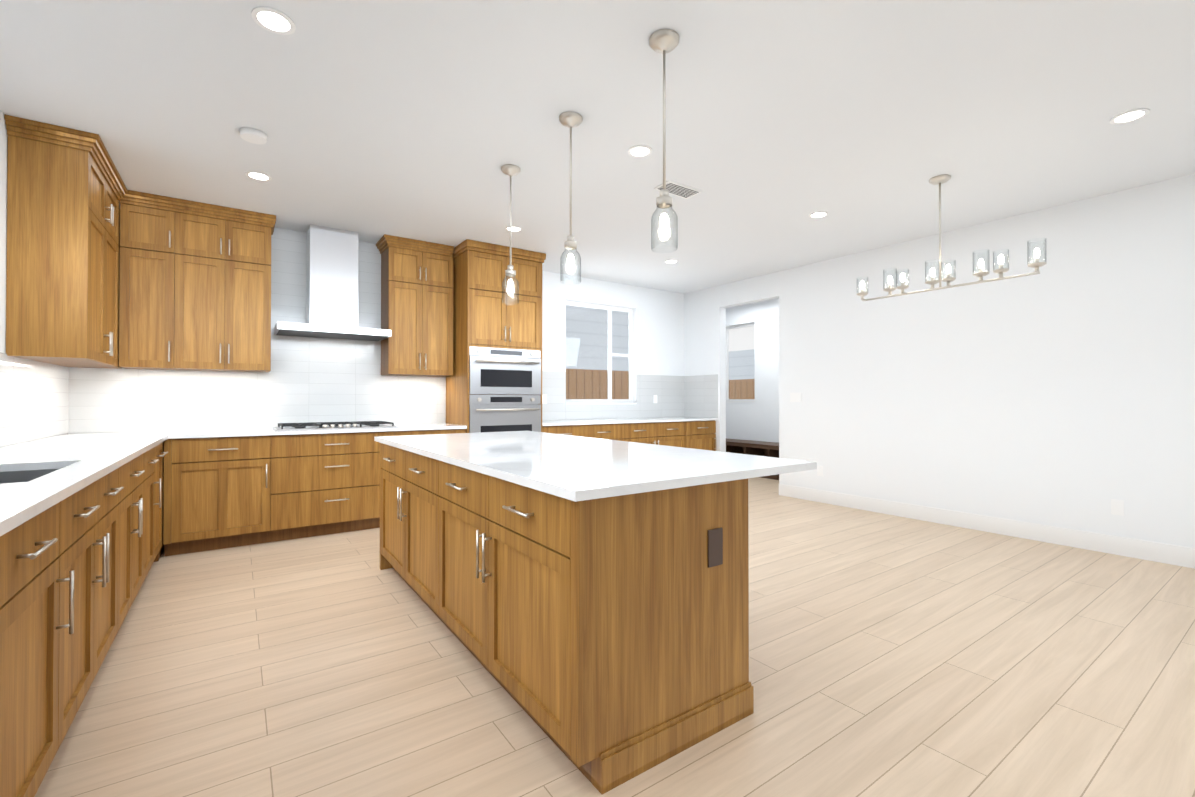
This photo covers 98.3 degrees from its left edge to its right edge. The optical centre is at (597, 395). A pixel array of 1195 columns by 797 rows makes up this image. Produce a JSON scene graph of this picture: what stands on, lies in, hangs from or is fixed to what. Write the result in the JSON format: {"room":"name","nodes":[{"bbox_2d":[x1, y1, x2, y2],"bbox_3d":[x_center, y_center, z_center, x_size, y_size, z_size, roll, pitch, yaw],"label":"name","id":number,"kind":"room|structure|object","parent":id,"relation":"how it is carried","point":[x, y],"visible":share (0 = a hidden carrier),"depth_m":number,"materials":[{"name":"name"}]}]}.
{"room":"kitchen","nodes":[
{"label":"kitchen","id":0,"kind":"room"},
{"bbox_2d":[0,110,7,352],"bbox_3d":[-1.400,-0.199,0.025,0.150,2.750,9.800,0,-1,-35],"label":"wall","id":1,"kind":"structure","parent":0,"point":[3,193],"depth_m":2.85,"materials":[{"name":"white paint"}]},
{"bbox_2d":[0,352,71,446],"bbox_3d":[-2.194,0.013,1.298,0.007,0.514,6.500,0,-1,-35],"label":"tile backsplash","id":2,"kind":"structure","parent":1,"relation":"attached to","point":[36,397],"depth_m":3.25,"materials":[{"name":"white tile"}]},
{"bbox_2d":[6,126,119,368],"bbox_3d":[-3.449,-0.847,3.383,0.328,1.257,0.982,0,-1,-35],"label":"upper cabinet","id":3,"kind":"object","parent":1,"relation":"attached to","point":[66,189],"depth_m":3.01,"materials":[{"name":"brown wood"}]},
{"bbox_2d":[65,366,121,368],"bbox_3d":[-3.810,-0.832,3.900,0.328,1.235,0.389,0,-1,-35],"label":"upper cabinet","id":4,"kind":"object","parent":1,"relation":"attached to","point":[65,366],"depth_m":3.86,"materials":[{"name":"brown wood"}]},
{"bbox_2d":[94,203,683,461],"bbox_3d":[-1.426,-0.154,5.893,6.530,2.750,0.150,0,-1,-35],"label":"wall","id":5,"kind":"structure","parent":0,"point":[658,332],"depth_m":7.19,"materials":[{"name":"white paint"}]},
{"bbox_2d":[119,190,275,371],"bbox_3d":[-3.267,-0.875,4.285,0.997,1.328,0.379,0,-1,-35],"label":"upper cabinet","id":6,"kind":"object","parent":5,"relation":"attached to","point":[195,287],"visible":1,"depth_m":4.14,"materials":[{"name":"brown wood"}]},
{"bbox_2d":[72,228,444,432],"bbox_3d":[-2.845,-0.619,4.808,2.895,1.832,0.008,0,-1,-35],"label":"tile backsplash","id":7,"kind":"structure","parent":5,"relation":"attached to","point":[308,379],"depth_m":4.78,"materials":[{"name":"white tile"}]},
{"bbox_2d":[274,224,390,340],"bbox_3d":[-2.445,-1.042,4.782,0.910,0.988,0.496,0,-1,-35],"label":"range hood","id":8,"kind":"object","parent":5,"relation":"attached to","point":[331,283],"visible":1,"depth_m":4.74,"materials":[{"name":"silver metal"}]},
{"bbox_2d":[376,234,453,376],"bbox_3d":[-1.855,-0.868,5.272,0.692,1.328,0.379,0,-1,-35],"label":"upper cabinet","id":9,"kind":"object","parent":5,"relation":"attached to","point":[417,298],"visible":1,"depth_m":5.16,"materials":[{"name":"brown wood"}]},
{"bbox_2d":[566,300,636,403],"bbox_3d":[0.038,-0.547,6.892,1.150,1.330,0.114,0,-1,-35],"label":"window","id":10,"kind":"structure","parent":5,"relation":"in","point":[609,400],"depth_m":7.01,"materials":[{"name":"white"}]},
{"bbox_2d":[542,371,683,419],"bbox_3d":[0.166,0.010,6.908,2.754,0.604,0.008,0,-1,-35],"label":"tile backsplash","id":11,"kind":"structure","parent":5,"relation":"attached to","point":[669,390],"depth_m":7.10,"materials":[{"name":"white tile"}]},
{"bbox_2d":[542,394,546,403],"bbox_3d":[-0.651,0.047,6.328,0.070,0.115,0.005,0,-1,-35],"label":"electrical outlet plate","id":12,"kind":"object","parent":11,"relation":"attached to","point":[544,396],"depth_m":6.33,"materials":[{"name":"white plastic"}]},
{"bbox_2d":[653,395,656,402],"bbox_3d":[0.824,0.054,7.359,0.070,0.115,0.005,0,-1,-35],"label":"electrical outlet plate","id":13,"kind":"object","parent":11,"relation":"attached to","point":[654,396],"depth_m":7.35,"materials":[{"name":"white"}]},
{"bbox_2d":[0,0,1194,307],"bbox_3d":[1.660,-1.593,2.814,8.350,0.080,10.850,0,-1,-35],"label":"ceiling","id":14,"kind":"structure","parent":0,"point":[860,122],"depth_m":2.83,"materials":[{"name":"white paint"}]},
{"bbox_2d":[239,127,266,143],"bbox_3d":[-2.035,-1.533,3.056,0.140,0.034,0.140,0,-1,-35],"label":"smoke detector","id":15,"kind":"object","parent":14,"relation":"attached to","point":[252,135],"visible":1,"depth_m":3.03,"materials":[{"name":"white plastic"}]},
{"bbox_2d":[245,171,271,180],"bbox_3d":[-2.387,-1.543,3.639,0.156,0.006,0.156,0,-1,-35],"label":"recessed light","id":16,"kind":"object","parent":14,"relation":"in","point":[256,175],"visible":1,"depth_m":3.64,"materials":[{"name":"white plastic"}]},
{"bbox_2d":[251,6,295,34],"bbox_3d":[-1.345,-1.554,2.147,0.156,0.006,0.156,0,-1,-35],"label":"recessed light","id":17,"kind":"object","parent":14,"relation":"in","point":[272,20],"visible":1,"depth_m":2.14,"materials":[{"name":"white plastic"}]},
{"bbox_2d":[501,164,519,304],"bbox_3d":[-0.592,-1.086,3.522,0.132,0.921,0.132,0,-1,-35],"label":"pendant light","id":18,"kind":"object","parent":14,"relation":"hanging from","point":[510,170],"visible":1,"depth_m":3.51,"materials":[{"name":"clear glass"}]},
{"bbox_2d":[505,226,521,231],"bbox_3d":[-0.773,-1.534,4.768,0.156,0.006,0.156,0,-1,-35],"label":"recessed light","id":19,"kind":"object","parent":14,"relation":"in","point":[515,229],"visible":0.83,"depth_m":4.75,"materials":[{"name":"white"}]},
{"bbox_2d":[559,112,582,283],"bbox_3d":[-0.149,-1.091,2.888,0.132,0.921,0.132,0,-1,-35],"label":"pendant light","id":20,"kind":"object","parent":14,"relation":"hanging from","point":[570,120],"visible":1,"depth_m":2.88,"materials":[{"name":"clear glass"}]},
{"bbox_2d":[628,145,651,157],"bbox_3d":[0.270,-1.546,3.276,0.156,0.006,0.156,0,-1,-35],"label":"recessed light","id":21,"kind":"object","parent":14,"relation":"in","point":[639,151],"visible":1,"depth_m":3.27,"materials":[{"name":"white plastic"}]},
{"bbox_2d":[649,29,678,252],"bbox_3d":[0.292,-1.095,2.257,0.132,0.921,0.132,0,-1,-35],"label":"pendant light","id":22,"kind":"object","parent":14,"relation":"hanging from","point":[663,41],"visible":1,"depth_m":2.25,"materials":[{"name":"clear glass"}]},
{"bbox_2d":[664,259,677,263],"bbox_3d":[0.842,-1.526,5.896,0.156,0.006,0.156,0,-1,-35],"label":"recessed light","id":23,"kind":"object","parent":14,"relation":"in","point":[671,261],"visible":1,"depth_m":5.89,"materials":[{"name":"white"}]},
{"bbox_2d":[654,180,702,198],"bbox_3d":[0.606,-1.540,3.877,0.340,0.009,0.170,0,-1,-35],"label":"ceiling vent","id":24,"kind":"object","parent":14,"relation":"in","point":[679,190],"visible":0.92,"depth_m":3.86,"materials":[{"name":"white metal"}]},
{"bbox_2d":[809,211,828,217],"bbox_3d":[1.885,-1.537,4.404,0.156,0.006,0.156,0,-1,-35],"label":"recessed light","id":25,"kind":"object","parent":14,"relation":"in","point":[820,214],"visible":1,"depth_m":4.39,"materials":[{"name":"white plastic"}]},
{"bbox_2d":[856,174,1046,300],"bbox_3d":[2.442,-1.149,3.678,0.213,0.792,1.138,0,-1,-35],"label":"linear chandelier","id":26,"kind":"object","parent":14,"relation":"hanging from","point":[939,180],"visible":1,"depth_m":3.63,"materials":[{"name":"silver metal"}]},
{"bbox_2d":[1110,108,1149,123],"bbox_3d":[2.956,-1.549,2.872,0.156,0.006,0.156,0,-1,-35],"label":"recessed light","id":27,"kind":"object","parent":14,"relation":"in","point":[1129,116],"visible":1,"depth_m":2.87,"materials":[{"name":"white plastic"}]},
{"bbox_2d":[34,477,1194,796],"bbox_3d":[1.660,1.222,2.793,8.350,0.050,10.850,0,-1,-35],"label":"floor","id":28,"kind":"structure","parent":0,"point":[890,655],"depth_m":2.14,"materials":[{"name":"brown wood"}]},
{"bbox_2d":[0,535,3,545],"bbox_3d":[-1.366,0.739,0.646,0.615,0.884,0.727,0,-1,-35],"label":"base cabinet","id":29,"kind":"object","parent":28,"relation":"on","point":[1,537],"depth_m":1.19,"materials":[{"name":"brown wood"}]},
{"bbox_2d":[0,431,171,535],"bbox_3d":[-1.918,0.401,1.462,0.647,0.257,6.518,0,-1,-35],"label":"countertop","id":30,"kind":"structure","parent":29,"relation":"on","point":[38,476],"depth_m":2.13,"materials":[{"name":"white stone"}]},
{"bbox_2d":[0,495,71,796],"bbox_3d":[-1.715,0.743,1.146,0.615,0.884,0.727,0,-1,-35],"label":"base cabinet","id":31,"kind":"object","parent":28,"relation":"on","point":[36,555],"depth_m":1.41,"materials":[{"name":"brown wood"}]},
{"bbox_2d":[72,451,147,677],"bbox_3d":[-2.660,0.754,2.498,0.615,0.884,0.907,0,-1,-35],"label":"base cabinet","id":32,"kind":"object","parent":28,"relation":"on","point":[75,568],"depth_m":2.14,"materials":[{"name":"brown wood"}]},
{"bbox_2d":[148,444,159,571],"bbox_3d":[-3.024,0.757,3.019,0.615,0.884,0.597,0,-1,-35],"label":"base cabinet","id":33,"kind":"object","parent":28,"relation":"on","point":[154,453],"depth_m":3.37,"materials":[{"name":"brown wood"}]},
{"bbox_2d":[160,442,163,556],"bbox_3d":[-3.275,0.760,3.378,0.615,0.884,0.513,0,-1,-35],"label":"base cabinet","id":34,"kind":"object","parent":28,"relation":"on","point":[161,444],"depth_m":3.73,"materials":[{"name":"brown wood"}]},
{"bbox_2d":[163,435,274,556],"bbox_3d":[-3.096,0.767,4.246,0.667,0.884,0.615,0,-1,-35],"label":"base cabinet","id":35,"kind":"object","parent":28,"relation":"on","point":[226,492],"depth_m":3.99,"materials":[{"name":"brown wood"}]},
{"bbox_2d":[271,431,402,541],"bbox_3d":[-2.429,0.770,4.712,1.078,0.884,0.615,0,-1,-35],"label":"base cabinet","id":36,"kind":"object","parent":28,"relation":"on","point":[327,483],"depth_m":4.42,"materials":[{"name":"brown wood"}]},
{"bbox_2d":[172,423,466,438],"bbox_3d":[-2.399,0.311,4.714,2.262,0.030,0.638,0,-1,-35],"label":"countertop","id":37,"kind":"structure","parent":36,"relation":"on","point":[176,434],"depth_m":4.31,"materials":[{"name":"white stone"}]},
{"bbox_2d":[273,421,398,430],"bbox_3d":[-2.379,0.274,4.714,0.960,0.045,0.515,0,-1,-35],"label":"cooktop","id":38,"kind":"object","parent":37,"relation":"in","point":[326,425],"visible":1,"depth_m":4.59,"materials":[{"name":"silver metal"}]},
{"bbox_2d":[380,443,431,609],"bbox_3d":[-0.822,0.759,3.268,0.760,0.884,1.334,0,-1,-35],"label":"base cabinet","id":39,"kind":"object","parent":28,"relation":"on","point":[405,476],"depth_m":3.01,"materials":[{"name":"brown wood"}]},
{"bbox_2d":[403,429,465,434],"bbox_3d":[-1.759,0.774,5.180,0.675,0.884,0.615,0,-1,-35],"label":"base cabinet","id":40,"kind":"object","parent":28,"relation":"on","point":[445,431],"depth_m":4.95,"materials":[{"name":"brown wood"}]},
{"bbox_2d":[446,239,545,432],"bbox_3d":[-1.115,-0.155,5.597,0.888,2.748,0.685,0,-1,-35],"label":"tall cabinet","id":41,"kind":"object","parent":28,"relation":"on","point":[484,315],"visible":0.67,"depth_m":5.32,"materials":[{"name":"brown wood"}]},
{"bbox_2d":[469,346,540,432],"bbox_3d":[-1.078,0.118,5.542,0.796,1.200,0.621,0,-1,-35],"label":"double wall oven","id":42,"kind":"object","parent":41,"relation":"in","point":[513,376],"visible":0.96,"depth_m":5.32,"materials":[{"name":"silver metal"}]},
{"bbox_2d":[432,458,753,793],"bbox_3d":[-0.126,0.752,2.271,0.760,0.884,1.334,0,-1,-35],"label":"base cabinet","id":43,"kind":"object","parent":28,"relation":"on","point":[604,642],"depth_m":1.73,"materials":[{"name":"brown wood"}]},
{"bbox_2d":[374,431,816,501],"bbox_3d":[-0.322,0.298,2.879,1.190,0.030,2.610,0,-1,-35],"label":"countertop","id":44,"kind":"structure","parent":43,"relation":"on","point":[575,468],"depth_m":2.17,"materials":[{"name":"white stone"}]},
{"bbox_2d":[542,420,716,450],"bbox_3d":[0.353,0.785,6.633,2.752,0.883,0.652,0,-1,-35],"label":"base cabinet","id":45,"kind":"object","parent":28,"relation":"on","point":[694,434],"visible":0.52,"depth_m":6.55,"materials":[{"name":"brown wood"}]},
{"bbox_2d":[542,417,716,425],"bbox_3d":[0.353,0.327,6.637,2.752,0.030,0.638,0,-1,-35],"label":"countertop","id":46,"kind":"structure","parent":45,"relation":"on","point":[601,421],"depth_m":6.33,"materials":[{"name":"white stone"}]},
{"bbox_2d":[726,438,778,479],"bbox_3d":[2.345,0.989,8.305,0.485,0.500,2.200,0,-1,-35],"label":"bench","id":47,"kind":"object","parent":28,"relation":"on","point":[759,448],"visible":0.15,"depth_m":8.07,"materials":[{"name":"brown wood"}]},
{"bbox_2d":[726,299,778,442],"bbox_3d":[2.918,-0.138,8.074,0.150,2.750,3.650,0,-1,-35],"label":"wall","id":48,"kind":"structure","parent":0,"point":[758,420],"depth_m":8.34,"materials":[{"name":"white paint"}]},
{"bbox_2d":[726,323,754,402],"bbox_3d":[2.416,-0.532,8.757,0.114,1.330,0.680,0,-1,-35],"label":"window","id":49,"kind":"structure","parent":48,"relation":"in","point":[740,400],"depth_m":8.89,"materials":[{"name":"white"}]},
{"bbox_2d":[684,174,1194,547],"bbox_3d":[3.763,-0.167,4.273,0.120,2.750,10.850,0,-1,-35],"label":"wall","id":50,"kind":"structure","parent":0,"point":[1058,390],"depth_m":4.47,"materials":[{"name":"white paint"}]},
{"bbox_2d":[684,374,717,417],"bbox_3d":[1.485,0.014,7.419,0.007,0.604,0.640,0,-1,-35],"label":"tile backsplash","id":51,"kind":"structure","parent":50,"relation":"attached to","point":[700,391],"depth_m":7.41,"materials":[{"name":"white tile"}]},
{"bbox_2d":[817,466,822,475],"bbox_3d":[2.543,0.863,5.901,0.005,0.115,0.070,0,-1,-35],"label":"electrical outlet plate","id":52,"kind":"object","parent":50,"relation":"attached to","point":[819,468],"depth_m":5.90,"materials":[{"name":"white plastic"}]},
{"bbox_2d":[779,484,1194,568],"bbox_3d":[4.478,1.130,3.121,0.013,0.140,7.859,0,-1,-35],"label":"baseboard","id":53,"kind":"structure","parent":50,"relation":"attached to","point":[1177,555],"depth_m":4.43,"materials":[{"name":"white"}]},
{"label":"outside","id":54,"kind":"structure","parent":0,"visible":0},
{"bbox_2d":[566,305,754,398],"bbox_3d":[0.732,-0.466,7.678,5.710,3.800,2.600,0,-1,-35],"label":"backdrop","id":55,"kind":"structure","parent":54,"point":[593,314],"depth_m":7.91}
]}

